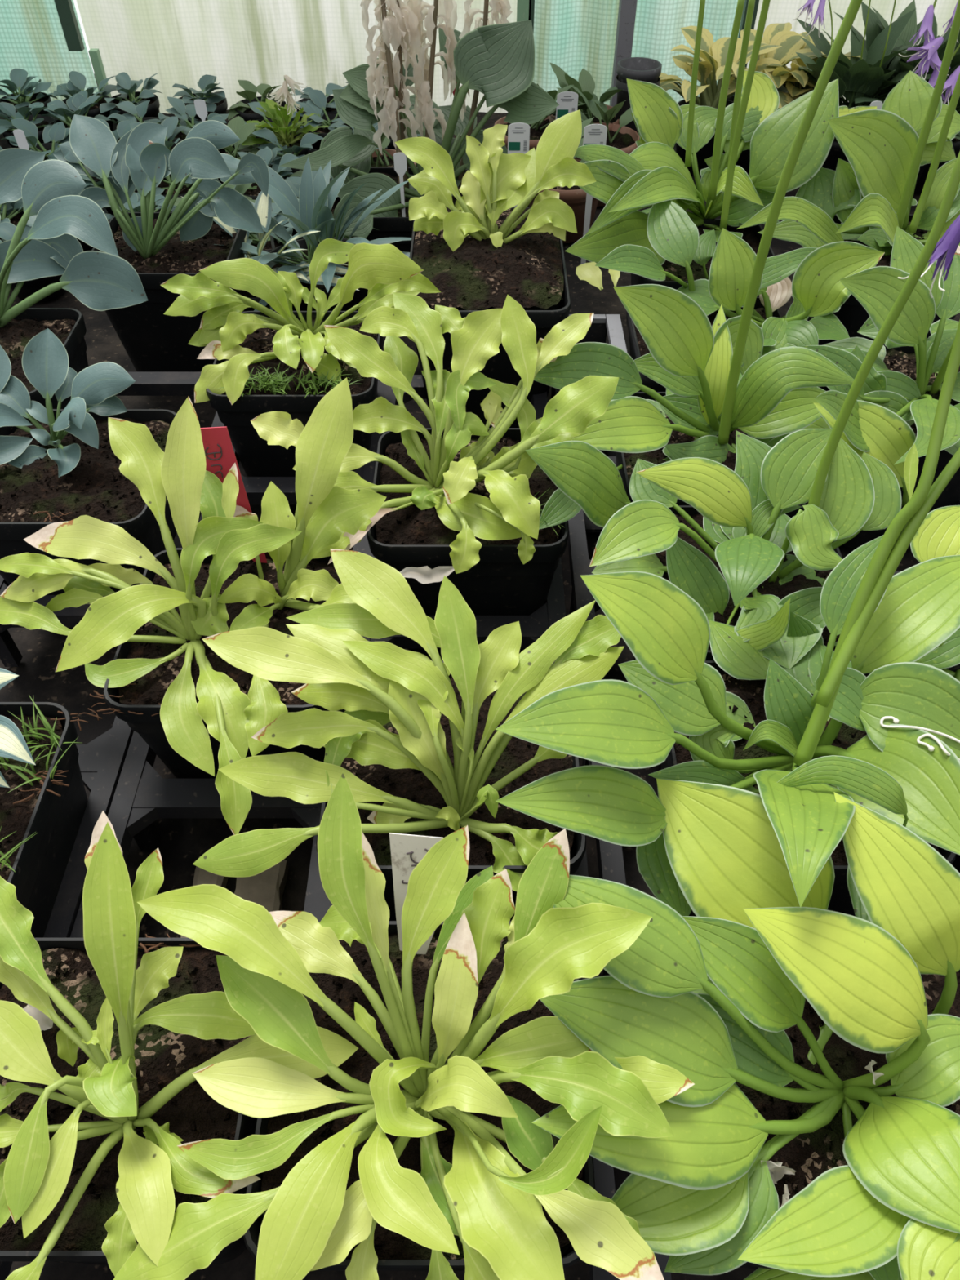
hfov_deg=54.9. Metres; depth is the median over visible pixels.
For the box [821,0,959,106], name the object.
hosta
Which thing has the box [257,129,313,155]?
pot
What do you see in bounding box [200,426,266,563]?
plant label
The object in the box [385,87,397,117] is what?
dried flower
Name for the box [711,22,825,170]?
hosta
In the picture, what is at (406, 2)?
dried flower
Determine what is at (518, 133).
plant label
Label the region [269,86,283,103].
flower
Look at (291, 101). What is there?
flower
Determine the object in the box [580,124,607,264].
plant label
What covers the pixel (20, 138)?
plant label
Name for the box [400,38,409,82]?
dried flower
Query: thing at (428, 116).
dried flower
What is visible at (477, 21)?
dried flower
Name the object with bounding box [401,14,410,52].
dried flower
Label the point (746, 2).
trim
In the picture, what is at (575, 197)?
pot
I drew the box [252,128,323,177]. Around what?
hosta
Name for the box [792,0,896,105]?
hosta
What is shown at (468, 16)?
dried flower
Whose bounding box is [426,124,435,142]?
dried flower
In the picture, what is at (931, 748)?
stamens
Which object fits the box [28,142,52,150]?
pot
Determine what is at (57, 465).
hosta
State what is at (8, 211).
hosta
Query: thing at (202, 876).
batten
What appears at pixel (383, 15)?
dried flower
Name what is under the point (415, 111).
dried flower
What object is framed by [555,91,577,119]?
plant label
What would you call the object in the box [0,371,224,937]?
tray
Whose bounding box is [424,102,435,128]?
dried flower
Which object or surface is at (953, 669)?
pot
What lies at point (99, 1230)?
pot
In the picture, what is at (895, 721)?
stamens
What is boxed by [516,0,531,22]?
trim
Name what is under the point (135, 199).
hosta
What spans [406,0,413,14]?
dried flower
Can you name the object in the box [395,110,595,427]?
hosta
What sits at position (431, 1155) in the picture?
pot
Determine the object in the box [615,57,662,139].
tub
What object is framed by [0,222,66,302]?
hosta
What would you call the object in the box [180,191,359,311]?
hosta
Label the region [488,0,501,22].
dried flower
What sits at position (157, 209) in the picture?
pot
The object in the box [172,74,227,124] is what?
hosta
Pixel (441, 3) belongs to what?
dried flower
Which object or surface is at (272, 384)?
pot
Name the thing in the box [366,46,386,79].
dried flower
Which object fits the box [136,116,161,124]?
pot
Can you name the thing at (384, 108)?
dried flower
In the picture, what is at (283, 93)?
flower
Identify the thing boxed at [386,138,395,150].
pot
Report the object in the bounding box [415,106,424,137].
dried flower
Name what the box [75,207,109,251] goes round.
pot
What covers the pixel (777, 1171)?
dead leaf
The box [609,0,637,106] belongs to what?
trim
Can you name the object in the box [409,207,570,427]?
pot
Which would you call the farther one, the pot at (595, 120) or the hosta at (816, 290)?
the pot at (595, 120)
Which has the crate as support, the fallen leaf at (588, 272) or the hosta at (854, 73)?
the fallen leaf at (588, 272)
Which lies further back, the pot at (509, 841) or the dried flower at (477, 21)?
the dried flower at (477, 21)
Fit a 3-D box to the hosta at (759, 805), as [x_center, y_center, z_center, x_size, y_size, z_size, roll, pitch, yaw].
[0.152,0.022,0.445,0.208,0.361,0.270,22,52,18]
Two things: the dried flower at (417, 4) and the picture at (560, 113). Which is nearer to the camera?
the dried flower at (417, 4)
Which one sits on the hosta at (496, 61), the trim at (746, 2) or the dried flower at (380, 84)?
the dried flower at (380, 84)
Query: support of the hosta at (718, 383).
on the floor
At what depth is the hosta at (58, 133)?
1.25 m
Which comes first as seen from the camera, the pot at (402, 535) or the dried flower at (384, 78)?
the pot at (402, 535)
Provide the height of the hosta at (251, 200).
0.070 m
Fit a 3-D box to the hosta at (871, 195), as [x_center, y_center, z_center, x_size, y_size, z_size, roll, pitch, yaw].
[0.367,-0.386,0.828,0.195,0.338,0.308,26,53,21]
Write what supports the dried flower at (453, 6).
on the hosta at (496, 61)
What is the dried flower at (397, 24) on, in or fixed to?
on the hosta at (496, 61)
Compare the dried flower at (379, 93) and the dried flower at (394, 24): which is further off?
the dried flower at (379, 93)
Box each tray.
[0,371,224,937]
[0,374,619,1279]
[551,386,959,1279]
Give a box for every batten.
[180,855,228,937]
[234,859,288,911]
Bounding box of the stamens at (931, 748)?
[916,733,959,760]
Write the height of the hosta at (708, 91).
0.158 m
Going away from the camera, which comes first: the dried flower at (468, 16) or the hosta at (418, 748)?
the hosta at (418, 748)
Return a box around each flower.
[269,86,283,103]
[276,80,292,101]
[284,75,303,94]
[286,91,300,112]
[361,0,372,34]
[364,71,387,98]
[365,25,382,54]
[365,58,386,90]
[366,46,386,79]
[369,84,389,119]
[373,0,382,20]
[373,0,385,33]
[373,22,390,44]
[373,120,384,154]
[374,0,385,26]
[374,33,382,59]
[374,61,387,106]
[377,100,392,138]
[378,41,386,77]
[379,11,395,34]
[379,40,386,69]
[382,16,391,47]
[382,76,387,102]
[382,88,388,104]
[385,0,395,15]
[385,5,404,34]
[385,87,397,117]
[386,4,408,41]
[386,15,402,51]
[386,60,395,89]
[389,112,396,148]
[392,51,400,91]
[393,71,405,97]
[395,0,407,42]
[395,95,404,120]
[397,108,419,137]
[399,118,411,138]
[400,5,418,32]
[400,26,408,50]
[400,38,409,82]
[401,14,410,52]
[401,49,421,89]
[401,88,411,109]
[402,42,408,68]
[402,58,422,95]
[403,0,408,14]
[403,85,418,110]
[404,22,420,55]
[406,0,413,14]
[406,76,420,102]
[411,0,431,38]
[411,107,419,132]
[413,0,422,25]
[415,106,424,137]
[417,29,426,54]
[417,35,426,66]
[417,44,431,82]
[417,81,430,113]
[420,80,431,106]
[421,8,427,32]
[421,92,435,130]
[423,4,435,44]
[423,42,431,68]
[423,58,429,78]
[423,69,428,80]
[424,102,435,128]
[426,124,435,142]
[432,107,446,142]
[434,50,452,84]
[434,60,450,101]
[435,23,457,63]
[435,53,456,96]
[435,115,447,136]
[436,13,452,48]
[437,0,445,23]
[444,0,453,18]
[449,0,457,30]
[458,8,483,39]
[458,84,466,112]
[459,96,466,121]
[464,0,473,31]
[473,17,483,30]
[487,16,493,25]
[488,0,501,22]
[488,0,512,23]
[488,8,503,24]
[497,0,507,23]
[499,0,509,11]
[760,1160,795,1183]
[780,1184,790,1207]
[797,0,814,18]
[808,0,825,28]
[906,36,943,73]
[909,4,934,45]
[926,214,959,282]
[928,65,944,101]
[942,0,958,32]
[942,65,959,103]
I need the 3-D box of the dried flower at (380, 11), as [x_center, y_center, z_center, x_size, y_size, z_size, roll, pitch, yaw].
[-0.095,-0.620,0.913,0.024,0.031,0.013,-18,51,-16]
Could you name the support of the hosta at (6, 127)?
on the floor
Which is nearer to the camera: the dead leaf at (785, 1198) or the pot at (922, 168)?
the dead leaf at (785, 1198)
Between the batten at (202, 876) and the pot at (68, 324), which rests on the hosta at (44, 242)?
the pot at (68, 324)
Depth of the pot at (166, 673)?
0.53 m
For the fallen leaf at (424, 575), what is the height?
0.008 m
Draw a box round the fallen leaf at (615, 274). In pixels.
[608,269,620,286]
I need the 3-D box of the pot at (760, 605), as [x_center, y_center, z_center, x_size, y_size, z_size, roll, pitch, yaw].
[0.164,0.001,0.622,0.132,0.126,0.132,0,48,0]
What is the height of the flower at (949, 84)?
0.041 m
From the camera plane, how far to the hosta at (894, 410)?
0.67 m
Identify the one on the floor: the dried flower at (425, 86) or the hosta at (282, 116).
the hosta at (282, 116)
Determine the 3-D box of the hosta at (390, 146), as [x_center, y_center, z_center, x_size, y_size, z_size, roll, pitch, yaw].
[-0.128,-0.718,1.312,0.120,0.069,0.085,0,48,0]
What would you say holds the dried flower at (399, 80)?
on the hosta at (496, 61)
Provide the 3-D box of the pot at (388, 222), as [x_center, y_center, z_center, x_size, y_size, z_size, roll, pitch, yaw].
[-0.077,-0.466,1.063,0.135,0.096,0.135,0,48,0]
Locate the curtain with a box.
[0,0,957,113]
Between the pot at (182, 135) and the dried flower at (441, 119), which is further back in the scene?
the pot at (182, 135)
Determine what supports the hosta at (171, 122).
on the floor
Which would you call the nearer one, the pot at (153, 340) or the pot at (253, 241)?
the pot at (153, 340)
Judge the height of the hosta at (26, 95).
0.074 m
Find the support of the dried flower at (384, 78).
on the hosta at (496, 61)
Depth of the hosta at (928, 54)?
1.03 m
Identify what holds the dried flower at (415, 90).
on the hosta at (496, 61)
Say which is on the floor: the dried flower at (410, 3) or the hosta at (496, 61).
the hosta at (496, 61)
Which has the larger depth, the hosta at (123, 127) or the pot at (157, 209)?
the hosta at (123, 127)
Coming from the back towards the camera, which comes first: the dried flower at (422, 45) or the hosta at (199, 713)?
the dried flower at (422, 45)
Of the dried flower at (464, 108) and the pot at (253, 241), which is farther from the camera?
the pot at (253, 241)
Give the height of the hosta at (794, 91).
0.149 m
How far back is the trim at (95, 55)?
1.40 m
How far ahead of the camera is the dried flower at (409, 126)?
0.97 m
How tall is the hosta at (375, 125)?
0.075 m
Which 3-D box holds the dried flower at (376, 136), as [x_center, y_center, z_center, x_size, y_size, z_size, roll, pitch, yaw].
[-0.100,-0.527,0.970,0.021,0.036,0.012,-24,52,-20]
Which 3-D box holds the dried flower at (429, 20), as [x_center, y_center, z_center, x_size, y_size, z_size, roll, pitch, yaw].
[-0.046,-0.609,0.916,0.009,0.033,0.016,35,57,28]
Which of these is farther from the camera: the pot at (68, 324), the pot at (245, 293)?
the pot at (245, 293)
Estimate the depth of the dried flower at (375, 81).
0.94 m
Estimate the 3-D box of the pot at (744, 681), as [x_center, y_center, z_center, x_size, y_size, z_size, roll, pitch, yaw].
[0.166,0.102,0.531,0.132,0.126,0.132,0,48,0]
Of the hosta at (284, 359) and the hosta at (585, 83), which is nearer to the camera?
the hosta at (284, 359)
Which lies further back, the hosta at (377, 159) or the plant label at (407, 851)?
the hosta at (377, 159)
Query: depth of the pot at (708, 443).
0.66 m
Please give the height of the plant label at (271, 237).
0.100 m
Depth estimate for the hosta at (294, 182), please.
1.13 m
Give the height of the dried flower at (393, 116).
0.035 m
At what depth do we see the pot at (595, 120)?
1.25 m
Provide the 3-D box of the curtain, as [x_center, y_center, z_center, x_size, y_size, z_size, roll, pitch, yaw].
[0.100,-1.284,0.995,4.600,1.400,0.020,0,48,0]
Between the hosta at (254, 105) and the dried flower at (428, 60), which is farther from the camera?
the hosta at (254, 105)
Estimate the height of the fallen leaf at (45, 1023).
0.013 m
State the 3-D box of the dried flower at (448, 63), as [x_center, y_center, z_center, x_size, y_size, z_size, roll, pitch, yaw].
[-0.035,-0.582,0.952,0.020,0.042,0.014,18,50,15]
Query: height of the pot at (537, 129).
0.074 m
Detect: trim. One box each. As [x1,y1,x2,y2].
[53,0,84,51]
[88,48,111,97]
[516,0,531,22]
[528,0,534,34]
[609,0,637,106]
[732,0,759,95]
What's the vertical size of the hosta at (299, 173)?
0.070 m
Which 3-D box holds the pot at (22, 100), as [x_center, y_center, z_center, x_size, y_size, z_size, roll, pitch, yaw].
[-0.684,-0.796,1.401,0.076,0.041,0.076,0,48,0]
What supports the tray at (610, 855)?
on the floor
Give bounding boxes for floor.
[0,73,959,1279]
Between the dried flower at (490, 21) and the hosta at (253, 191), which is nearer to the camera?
the dried flower at (490, 21)
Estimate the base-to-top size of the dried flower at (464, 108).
0.039 m
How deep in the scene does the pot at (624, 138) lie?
1.21 m
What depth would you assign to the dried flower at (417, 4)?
0.91 m
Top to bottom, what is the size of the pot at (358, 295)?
0.084 m
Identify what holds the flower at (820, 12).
on the hosta at (820, 12)
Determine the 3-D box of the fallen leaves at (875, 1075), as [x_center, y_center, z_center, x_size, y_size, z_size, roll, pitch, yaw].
[0.156,0.172,0.367,0.006,0.017,0.011,0,48,0]
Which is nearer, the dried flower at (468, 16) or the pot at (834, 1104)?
the pot at (834, 1104)
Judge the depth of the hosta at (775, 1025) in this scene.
0.34 m
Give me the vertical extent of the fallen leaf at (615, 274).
0.007 m
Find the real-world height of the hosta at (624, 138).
0.135 m
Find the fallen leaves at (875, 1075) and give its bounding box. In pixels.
[864,1059,884,1084]
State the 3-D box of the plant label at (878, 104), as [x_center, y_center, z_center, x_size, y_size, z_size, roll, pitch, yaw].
[0.409,-0.504,1.017,0.012,0.164,0.010,0,48,0]
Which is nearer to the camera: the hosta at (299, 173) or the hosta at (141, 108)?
the hosta at (299, 173)
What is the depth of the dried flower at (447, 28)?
0.92 m
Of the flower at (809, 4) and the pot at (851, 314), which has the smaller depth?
the pot at (851, 314)
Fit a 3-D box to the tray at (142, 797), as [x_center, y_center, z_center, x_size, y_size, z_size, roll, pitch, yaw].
[-0.078,0.066,0.612,0.276,0.062,0.780,0,48,0]
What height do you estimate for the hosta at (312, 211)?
0.194 m
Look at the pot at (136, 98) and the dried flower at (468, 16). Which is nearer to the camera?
the dried flower at (468, 16)
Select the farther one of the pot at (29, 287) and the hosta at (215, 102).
the hosta at (215, 102)
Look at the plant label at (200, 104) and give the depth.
1.28 m
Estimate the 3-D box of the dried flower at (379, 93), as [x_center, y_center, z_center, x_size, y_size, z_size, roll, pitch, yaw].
[-0.103,-0.552,0.950,0.023,0.035,0.011,0,48,0]
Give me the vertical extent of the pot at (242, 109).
0.041 m
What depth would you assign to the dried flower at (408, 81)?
0.95 m
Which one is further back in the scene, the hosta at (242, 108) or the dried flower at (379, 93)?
the hosta at (242, 108)
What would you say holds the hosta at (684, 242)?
on the floor
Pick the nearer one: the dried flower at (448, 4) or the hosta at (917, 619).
the hosta at (917, 619)
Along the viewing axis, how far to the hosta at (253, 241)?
1.07 m
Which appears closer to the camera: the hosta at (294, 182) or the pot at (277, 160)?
the hosta at (294, 182)
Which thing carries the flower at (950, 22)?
on the hosta at (928, 54)
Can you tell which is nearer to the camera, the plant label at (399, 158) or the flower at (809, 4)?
the plant label at (399, 158)
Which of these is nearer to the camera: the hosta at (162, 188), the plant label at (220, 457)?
the plant label at (220, 457)
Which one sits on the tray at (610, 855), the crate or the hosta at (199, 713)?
the crate
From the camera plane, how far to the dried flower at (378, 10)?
0.91 m
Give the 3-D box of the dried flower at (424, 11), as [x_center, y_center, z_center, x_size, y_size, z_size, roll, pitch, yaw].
[-0.057,-0.616,0.926,0.023,0.028,0.009,24,52,20]
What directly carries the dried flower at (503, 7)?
on the hosta at (496, 61)
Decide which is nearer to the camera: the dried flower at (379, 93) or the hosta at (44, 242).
the hosta at (44, 242)
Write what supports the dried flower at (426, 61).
on the hosta at (496, 61)
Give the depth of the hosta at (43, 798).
0.48 m
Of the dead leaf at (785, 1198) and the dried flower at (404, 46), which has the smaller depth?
the dead leaf at (785, 1198)
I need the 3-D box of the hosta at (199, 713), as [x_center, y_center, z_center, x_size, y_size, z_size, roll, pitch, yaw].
[-0.151,-0.019,0.564,0.222,0.240,0.211,29,54,23]
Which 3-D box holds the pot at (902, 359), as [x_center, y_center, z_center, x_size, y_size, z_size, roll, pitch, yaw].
[0.350,-0.155,0.762,0.130,0.126,0.130,0,48,0]
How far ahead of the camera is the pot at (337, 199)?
1.15 m
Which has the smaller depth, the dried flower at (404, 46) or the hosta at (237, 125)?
the dried flower at (404, 46)
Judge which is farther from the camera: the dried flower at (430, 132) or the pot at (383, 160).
the pot at (383, 160)
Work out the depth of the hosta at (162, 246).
0.85 m
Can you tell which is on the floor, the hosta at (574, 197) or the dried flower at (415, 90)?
the hosta at (574, 197)
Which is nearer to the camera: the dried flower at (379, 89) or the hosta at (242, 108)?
the dried flower at (379, 89)
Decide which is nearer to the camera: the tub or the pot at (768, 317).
the pot at (768, 317)
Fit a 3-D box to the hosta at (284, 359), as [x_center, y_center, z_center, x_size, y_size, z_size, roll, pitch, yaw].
[-0.143,-0.224,0.755,0.231,0.229,0.144,0,48,0]
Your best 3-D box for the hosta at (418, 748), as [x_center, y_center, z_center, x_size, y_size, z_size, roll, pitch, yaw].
[-0.032,0.073,0.492,0.207,0.222,0.144,0,48,0]
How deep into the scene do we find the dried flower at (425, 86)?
0.95 m
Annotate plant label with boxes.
[13,128,29,150]
[193,99,208,121]
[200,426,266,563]
[270,209,275,249]
[389,832,443,954]
[393,152,407,217]
[507,122,529,207]
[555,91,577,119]
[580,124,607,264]
[870,100,882,109]
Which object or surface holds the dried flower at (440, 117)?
on the hosta at (496, 61)
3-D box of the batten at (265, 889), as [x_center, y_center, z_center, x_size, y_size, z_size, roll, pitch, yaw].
[-0.135,0.189,0.535,0.030,0.012,0.134,0,48,0]
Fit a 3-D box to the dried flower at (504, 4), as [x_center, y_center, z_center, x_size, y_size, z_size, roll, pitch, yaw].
[0.018,-0.632,0.913,0.021,0.031,0.009,8,48,7]
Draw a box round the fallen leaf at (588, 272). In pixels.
[575,262,603,290]
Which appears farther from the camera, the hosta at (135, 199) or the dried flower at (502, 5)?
the hosta at (135, 199)
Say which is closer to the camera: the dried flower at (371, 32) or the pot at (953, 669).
the pot at (953, 669)
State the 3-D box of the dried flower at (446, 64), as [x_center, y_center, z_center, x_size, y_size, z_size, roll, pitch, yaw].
[-0.037,-0.579,0.959,0.021,0.040,0.007,-25,53,-21]
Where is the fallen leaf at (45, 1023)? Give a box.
[22,1004,53,1031]
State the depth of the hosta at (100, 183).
1.14 m
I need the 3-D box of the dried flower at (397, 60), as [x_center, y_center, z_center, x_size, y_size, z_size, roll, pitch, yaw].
[-0.085,-0.577,0.939,0.009,0.035,0.016,0,48,0]
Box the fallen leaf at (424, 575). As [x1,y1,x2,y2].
[400,565,454,584]
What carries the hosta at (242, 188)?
on the floor
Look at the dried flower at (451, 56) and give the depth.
0.93 m
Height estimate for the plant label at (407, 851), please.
0.071 m
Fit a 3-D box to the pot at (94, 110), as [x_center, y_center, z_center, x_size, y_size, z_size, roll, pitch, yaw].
[-0.588,-0.788,1.394,0.076,0.041,0.076,0,48,0]
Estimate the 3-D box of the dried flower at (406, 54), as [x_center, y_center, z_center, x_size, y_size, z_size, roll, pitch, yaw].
[-0.070,-0.579,0.941,0.021,0.037,0.009,8,48,7]
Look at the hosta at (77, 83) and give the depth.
1.38 m
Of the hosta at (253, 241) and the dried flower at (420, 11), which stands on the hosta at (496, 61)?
the dried flower at (420, 11)
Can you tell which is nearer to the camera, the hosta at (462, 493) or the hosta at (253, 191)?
the hosta at (462, 493)
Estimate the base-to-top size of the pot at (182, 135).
0.041 m
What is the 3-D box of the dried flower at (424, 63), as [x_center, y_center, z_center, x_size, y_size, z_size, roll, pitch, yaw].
[-0.057,-0.583,0.940,0.018,0.038,0.015,0,48,0]
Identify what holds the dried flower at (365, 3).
on the hosta at (496, 61)
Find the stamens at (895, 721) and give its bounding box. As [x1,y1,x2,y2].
[880,715,959,743]
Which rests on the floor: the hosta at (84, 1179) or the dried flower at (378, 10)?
the hosta at (84, 1179)
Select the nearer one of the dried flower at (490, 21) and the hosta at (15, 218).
the dried flower at (490, 21)
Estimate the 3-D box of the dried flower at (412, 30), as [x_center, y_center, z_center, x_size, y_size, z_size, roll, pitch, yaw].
[-0.070,-0.598,0.923,0.023,0.031,0.011,10,49,9]
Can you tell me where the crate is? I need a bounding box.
[568,314,626,533]
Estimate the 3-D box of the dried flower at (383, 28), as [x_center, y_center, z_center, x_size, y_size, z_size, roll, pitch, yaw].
[-0.095,-0.599,0.933,0.024,0.042,0.009,0,48,0]
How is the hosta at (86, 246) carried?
on the floor
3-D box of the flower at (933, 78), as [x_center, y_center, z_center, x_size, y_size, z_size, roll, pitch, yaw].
[0.513,-0.625,1.044,0.029,0.040,0.030,-18,50,-15]
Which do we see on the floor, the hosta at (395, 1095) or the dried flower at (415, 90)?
the hosta at (395, 1095)
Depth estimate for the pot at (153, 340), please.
0.88 m
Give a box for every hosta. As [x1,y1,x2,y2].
[0,68,57,119]
[0,102,57,148]
[0,118,70,160]
[0,147,147,408]
[0,198,24,241]
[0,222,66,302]
[0,328,176,634]
[0,377,386,835]
[0,667,102,937]
[0,810,261,1279]
[6,158,56,215]
[41,90,115,142]
[47,71,119,131]
[53,114,269,371]
[75,185,109,251]
[80,174,137,215]
[96,118,133,179]
[99,71,163,124]
[104,192,177,220]
[106,100,168,129]
[113,773,694,1279]
[129,115,190,151]
[150,164,193,204]
[158,96,228,142]
[160,238,440,510]
[168,182,252,205]
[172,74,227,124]
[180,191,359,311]
[192,548,624,920]
[217,115,262,184]
[226,80,295,121]
[233,146,298,199]
[240,157,411,311]
[242,75,328,155]
[244,102,303,150]
[245,202,298,257]
[248,199,303,243]
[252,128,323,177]
[279,0,559,252]
[284,169,346,214]
[289,170,331,177]
[292,292,618,656]
[293,83,346,124]
[295,89,353,150]
[329,122,387,149]
[352,129,420,150]
[370,124,416,167]
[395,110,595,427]
[493,84,586,152]
[494,320,959,1014]
[525,0,862,529]
[528,117,598,243]
[532,875,959,1279]
[547,62,621,130]
[564,0,839,297]
[570,84,639,206]
[589,151,959,669]
[594,227,884,391]
[657,26,788,173]
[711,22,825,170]
[736,0,959,345]
[765,31,860,97]
[776,8,931,170]
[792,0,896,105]
[797,214,959,548]
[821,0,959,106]
[834,505,959,873]
[867,22,959,193]
[888,0,959,186]
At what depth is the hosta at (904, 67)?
1.19 m
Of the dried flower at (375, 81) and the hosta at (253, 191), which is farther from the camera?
the hosta at (253, 191)
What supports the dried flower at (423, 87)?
on the hosta at (496, 61)
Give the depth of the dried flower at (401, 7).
0.91 m
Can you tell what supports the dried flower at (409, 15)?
on the hosta at (496, 61)
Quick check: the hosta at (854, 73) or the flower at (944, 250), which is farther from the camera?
the hosta at (854, 73)
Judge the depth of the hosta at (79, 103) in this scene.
1.31 m
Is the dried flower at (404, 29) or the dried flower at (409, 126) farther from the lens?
the dried flower at (409, 126)
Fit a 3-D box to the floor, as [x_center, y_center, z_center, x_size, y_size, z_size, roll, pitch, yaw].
[0.000,-0.089,0.798,4.800,0.003,2.400,0,48,0]
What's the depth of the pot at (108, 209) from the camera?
1.16 m
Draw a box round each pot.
[0,91,51,119]
[0,937,257,1263]
[10,274,66,302]
[13,307,88,408]
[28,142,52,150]
[62,93,113,131]
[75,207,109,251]
[91,212,246,371]
[94,178,137,215]
[103,547,333,778]
[106,91,159,124]
[109,205,172,220]
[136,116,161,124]
[167,120,206,142]
[177,92,227,124]
[205,311,382,510]
[217,144,257,184]
[234,96,286,121]
[242,257,296,311]
[243,920,595,1271]
[245,228,298,257]
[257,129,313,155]
[265,236,368,311]
[268,146,317,177]
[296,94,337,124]
[316,660,586,920]
[334,196,341,202]
[351,167,468,252]
[366,427,568,656]
[372,148,416,166]
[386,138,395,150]
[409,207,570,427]
[493,115,555,152]
[528,158,598,243]
[547,104,619,130]
[574,121,639,206]
[615,391,808,506]
[626,297,782,391]
[633,505,842,660]
[661,660,955,916]
[739,969,959,1270]
[807,214,956,345]
[828,343,959,548]
[915,164,927,186]
[946,663,959,873]
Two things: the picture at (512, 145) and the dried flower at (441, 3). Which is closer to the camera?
the dried flower at (441, 3)
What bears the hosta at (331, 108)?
on the floor
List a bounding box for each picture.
[508,142,519,150]
[556,109,568,117]
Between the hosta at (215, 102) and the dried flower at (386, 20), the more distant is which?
the hosta at (215, 102)
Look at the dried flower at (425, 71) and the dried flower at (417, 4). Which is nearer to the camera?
the dried flower at (417, 4)
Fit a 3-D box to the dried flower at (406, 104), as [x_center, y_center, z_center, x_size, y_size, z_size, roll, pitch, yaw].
[-0.078,-0.557,0.956,0.010,0.025,0.015,-26,53,-21]
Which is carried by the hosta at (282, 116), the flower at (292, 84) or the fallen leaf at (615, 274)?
the flower at (292, 84)
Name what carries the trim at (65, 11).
attached to the curtain
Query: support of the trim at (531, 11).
attached to the curtain
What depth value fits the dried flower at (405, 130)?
0.97 m
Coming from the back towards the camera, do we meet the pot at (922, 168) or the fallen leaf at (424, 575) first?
the pot at (922, 168)
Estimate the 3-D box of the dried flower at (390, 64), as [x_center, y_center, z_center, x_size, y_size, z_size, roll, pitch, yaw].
[-0.088,-0.573,0.945,0.010,0.036,0.017,18,51,16]
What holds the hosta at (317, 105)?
on the floor

